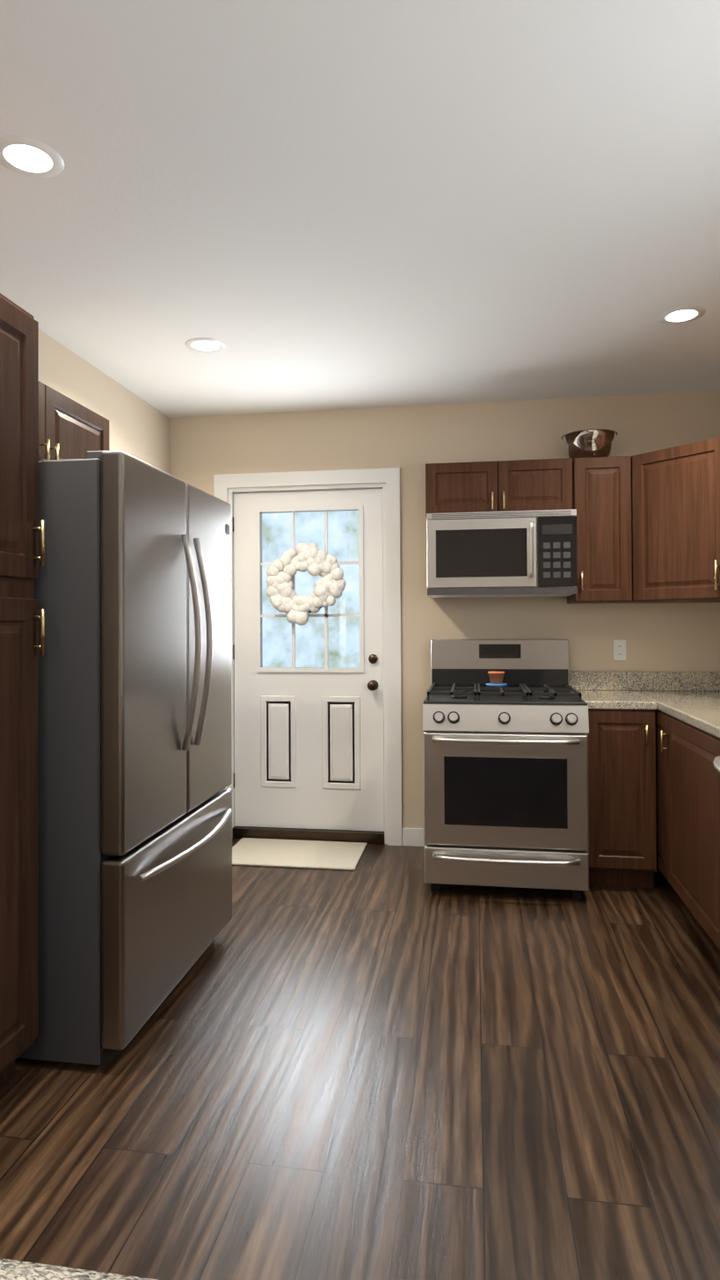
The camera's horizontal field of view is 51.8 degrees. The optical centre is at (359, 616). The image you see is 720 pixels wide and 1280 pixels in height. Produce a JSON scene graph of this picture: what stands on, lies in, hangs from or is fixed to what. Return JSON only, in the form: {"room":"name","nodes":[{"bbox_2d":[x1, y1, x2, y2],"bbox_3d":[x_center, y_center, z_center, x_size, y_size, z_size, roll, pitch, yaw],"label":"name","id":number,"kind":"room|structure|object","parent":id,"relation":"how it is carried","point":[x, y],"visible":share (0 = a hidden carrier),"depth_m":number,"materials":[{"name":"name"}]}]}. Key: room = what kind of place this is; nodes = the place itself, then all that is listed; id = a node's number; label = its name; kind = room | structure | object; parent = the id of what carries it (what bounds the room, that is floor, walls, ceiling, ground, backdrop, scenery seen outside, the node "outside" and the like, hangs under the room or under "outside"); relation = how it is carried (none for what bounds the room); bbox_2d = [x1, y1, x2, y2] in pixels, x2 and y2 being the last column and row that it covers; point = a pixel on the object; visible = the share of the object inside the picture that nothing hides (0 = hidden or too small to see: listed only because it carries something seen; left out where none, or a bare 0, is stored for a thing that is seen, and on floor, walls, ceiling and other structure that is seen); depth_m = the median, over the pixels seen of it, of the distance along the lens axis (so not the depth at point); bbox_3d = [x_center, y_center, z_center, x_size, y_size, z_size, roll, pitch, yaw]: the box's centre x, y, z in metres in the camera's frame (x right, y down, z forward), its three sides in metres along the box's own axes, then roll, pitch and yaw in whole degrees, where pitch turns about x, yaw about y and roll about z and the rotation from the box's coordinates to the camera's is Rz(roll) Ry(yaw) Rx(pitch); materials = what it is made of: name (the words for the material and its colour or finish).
{"room":"kitchen","nodes":[
{"label":"kitchen","id":0,"kind":"room"},
{"bbox_2d":[0,1258,157,1279],"bbox_3d":[0.032,0.389,-0.050,1.590,0.039,0.906,0,-1,9],"label":"countertop","id":1,"kind":"structure","parent":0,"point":[10,1269],"depth_m":0.43,"materials":[{"name":"stone"}]},
{"bbox_2d":[38,328,170,474],"bbox_3d":[-1.437,0.045,3.203,0.120,2.570,2.780,0,-1,9],"label":"wall","id":2,"kind":"structure","parent":0,"point":[139,427],"depth_m":3.85,"materials":[{"name":"beige paint"}]},
{"bbox_2d":[38,380,109,460],"bbox_3d":[-1.273,-0.665,2.673,0.370,0.345,0.952,0,-1,9],"label":"upper cabinet","id":3,"kind":"object","parent":2,"relation":"attached to","point":[69,428],"visible":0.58,"depth_m":2.79,"materials":[{"name":"brown wood"}]},
{"bbox_2d":[0,838,719,1279],"bbox_3d":[-0.683,1.337,1.540,5.220,0.060,6.210,0,-1,9],"label":"floor","id":4,"kind":"structure","parent":0,"point":[381,1062],"depth_m":2.00,"materials":[{"name":"brown wood"}]},
{"bbox_2d":[0,292,44,1098],"bbox_3d":[-1.241,0.224,1.920,0.651,2.180,0.504,0,-1,9],"label":"pantry","id":5,"kind":"object","parent":4,"relation":"on","point":[19,615],"visible":1,"depth_m":2.03,"materials":[{"name":"brown wood"}]},
{"bbox_2d":[17,450,232,1066],"bbox_3d":[-0.975,0.421,2.664,0.893,1.800,0.975,0,-1,9],"label":"fridge","id":6,"kind":"object","parent":4,"relation":"on","point":[133,589],"visible":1,"depth_m":2.17,"materials":[{"name":"grey metal"}]},
{"bbox_2d":[232,837,367,870],"bbox_3d":[-0.368,1.329,4.173,0.760,0.012,0.470,0,-1,9],"label":"rug","id":7,"kind":"object","parent":4,"relation":"on","point":[338,855],"visible":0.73,"depth_m":4.14,"materials":[{"name":"beige fabric"}]},
{"bbox_2d":[422,639,589,898],"bbox_3d":[0.731,0.726,3.818,0.762,1.200,0.849,0,-1,9],"label":"range","id":8,"kind":"object","parent":4,"relation":"on","point":[505,789],"visible":0.98,"depth_m":3.47,"materials":[{"name":"silver metal"}]},
{"bbox_2d":[486,671,507,686],"bbox_3d":[0.720,0.329,3.920,0.112,0.075,0.110,0,-1,9],"label":"pot","id":9,"kind":"object","parent":8,"relation":"on","point":[496,679],"visible":1,"depth_m":3.89,"materials":[{"name":"orange ceramic"}]},
{"bbox_2d":[661,711,719,949],"bbox_3d":[1.648,0.873,2.942,0.630,0.876,0.776,0,-1,9],"label":"base cabinet","id":10,"kind":"object","parent":4,"relation":"on","point":[690,778],"depth_m":2.98,"materials":[{"name":"brown wood"}]},
{"bbox_2d":[636,671,719,738],"bbox_3d":[1.440,0.350,1.717,0.656,0.143,4.826,0,-1,9],"label":"countertop","id":11,"kind":"structure","parent":10,"relation":"on","point":[693,699],"depth_m":3.77,"materials":[{"name":"stone"}]},
{"bbox_2d":[712,756,719,772],"bbox_3d":[1.493,0.867,2.267,0.715,0.873,0.600,0,-1,9],"label":"dishwasher","id":12,"kind":"object","parent":4,"relation":"on","point":[716,762],"visible":1,"depth_m":2.44,"materials":[{"name":"grey metal"}]},
{"bbox_2d":[0,0,719,418],"bbox_3d":[-0.736,-1.293,1.576,5.300,0.060,6.210,0,-1,9],"label":"ceiling","id":13,"kind":"structure","parent":0,"point":[320,204],"depth_m":2.23,"materials":[{"name":"white paint"}]},
{"bbox_2d":[0,135,64,178],"bbox_3d":[-0.908,-1.255,2.032,0.184,0.004,0.184,0,-1,9],"label":"recessed light","id":14,"kind":"object","parent":13,"relation":"in","point":[28,154],"visible":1,"depth_m":2.03,"materials":[{"name":"white"}]},
{"bbox_2d":[184,337,225,353],"bbox_3d":[-0.708,-1.240,3.398,0.184,0.004,0.184,0,-1,9],"label":"recessed light","id":15,"kind":"object","parent":13,"relation":"in","point":[207,345],"visible":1,"depth_m":3.39,"materials":[{"name":"white"}]},
{"bbox_2d":[657,305,705,324],"bbox_3d":[1.339,-1.254,3.092,0.184,0.004,0.184,0,-1,9],"label":"recessed light","id":16,"kind":"object","parent":13,"relation":"in","point":[675,316],"visible":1,"depth_m":3.08,"materials":[{"name":"white"}]},
{"bbox_2d":[169,390,719,844],"bbox_3d":[0.434,0.049,4.381,3.460,2.570,0.120,0,-1,9],"label":"wall","id":17,"kind":"structure","parent":0,"point":[410,441],"depth_m":4.30,"materials":[{"name":"beige paint"}]},
{"bbox_2d":[213,467,401,845],"bbox_3d":[-0.312,0.236,4.485,1.134,2.206,0.138,0,-1,9],"label":"door frame","id":18,"kind":"structure","parent":17,"relation":"attached to","point":[228,486],"depth_m":4.35,"materials":[{"name":"white wood"}]},
{"bbox_2d":[232,826,384,844],"bbox_3d":[-0.305,1.308,4.479,0.924,0.062,0.125,0,-1,9],"label":"door threshold sill","id":19,"kind":"structure","parent":17,"relation":"attached to","point":[371,837],"depth_m":4.42,"materials":[{"name":"brown wood"}]},
{"bbox_2d":[232,488,384,831],"bbox_3d":[-0.322,0.257,4.453,0.924,2.030,0.115,0,-1,9],"label":"entry door","id":20,"kind":"structure","parent":17,"relation":"in","point":[309,730],"depth_m":4.46,"materials":[{"name":"painted wood"},{"name":"glass"},{"name":"metal"}]},
{"bbox_2d":[266,542,346,625],"bbox_3d":[-0.323,-0.195,4.423,0.485,0.498,0.076,0,-1,9],"label":"wreath","id":21,"kind":"object","parent":20,"relation":"hanging from","point":[312,559],"visible":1,"depth_m":4.41,"materials":[{"name":"white fabric"}]},
{"bbox_2d":[402,828,423,846],"bbox_3d":[-1.494,1.262,1.665,2.978,0.100,5.809,0,-1,9],"label":"baseboard","id":22,"kind":"structure","parent":17,"relation":"attached to","point":[412,836],"depth_m":4.31,"materials":[{"name":"white"}]},
{"bbox_2d":[425,456,632,603],"bbox_3d":[0.904,-0.453,4.069,1.069,0.760,0.358,0,-1,9],"label":"upper cabinet","id":23,"kind":"object","parent":17,"relation":"attached to","point":[595,492],"visible":0.92,"depth_m":3.89,"materials":[{"name":"brown wood"}]},
{"bbox_2d":[426,509,577,597],"bbox_3d":[0.753,-0.325,4.014,0.758,0.426,0.511,0,-1,9],"label":"microwave","id":24,"kind":"object","parent":23,"relation":"attached to","point":[507,554],"visible":1,"depth_m":3.81,"materials":[{"name":"silver metal"}]},
{"bbox_2d":[561,429,617,458],"bbox_3d":[1.240,-0.905,4.014,0.291,0.140,0.291,0,-1,9],"label":"steel bowl","id":25,"kind":"object","parent":23,"relation":"on","point":[591,443],"visible":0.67,"depth_m":3.91,"materials":[{"name":"silver metal"}]},
{"bbox_2d":[612,640,625,660],"bbox_3d":[1.455,0.188,4.157,0.070,0.115,0.008,0,-1,9],"label":"electrical outlet plate","id":26,"kind":"object","parent":17,"relation":"attached to","point":[619,647],"visible":1,"depth_m":4.16,"materials":[{"name":"white plastic"}]},
{"bbox_2d":[625,436,719,603],"bbox_3d":[1.743,-0.460,3.778,0.676,0.760,0.679,0,-1,9],"label":"upper cabinet","id":27,"kind":"object","parent":17,"relation":"attached to","point":[675,517],"visible":1,"depth_m":3.65,"materials":[{"name":"brown wood"}]},
{"bbox_2d":[568,670,650,709],"bbox_3d":[1.281,0.376,3.862,0.312,0.143,0.634,0,-1,9],"label":"countertop","id":28,"kind":"structure","parent":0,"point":[600,690],"depth_m":4.12,"materials":[{"name":"stone"}]}
]}

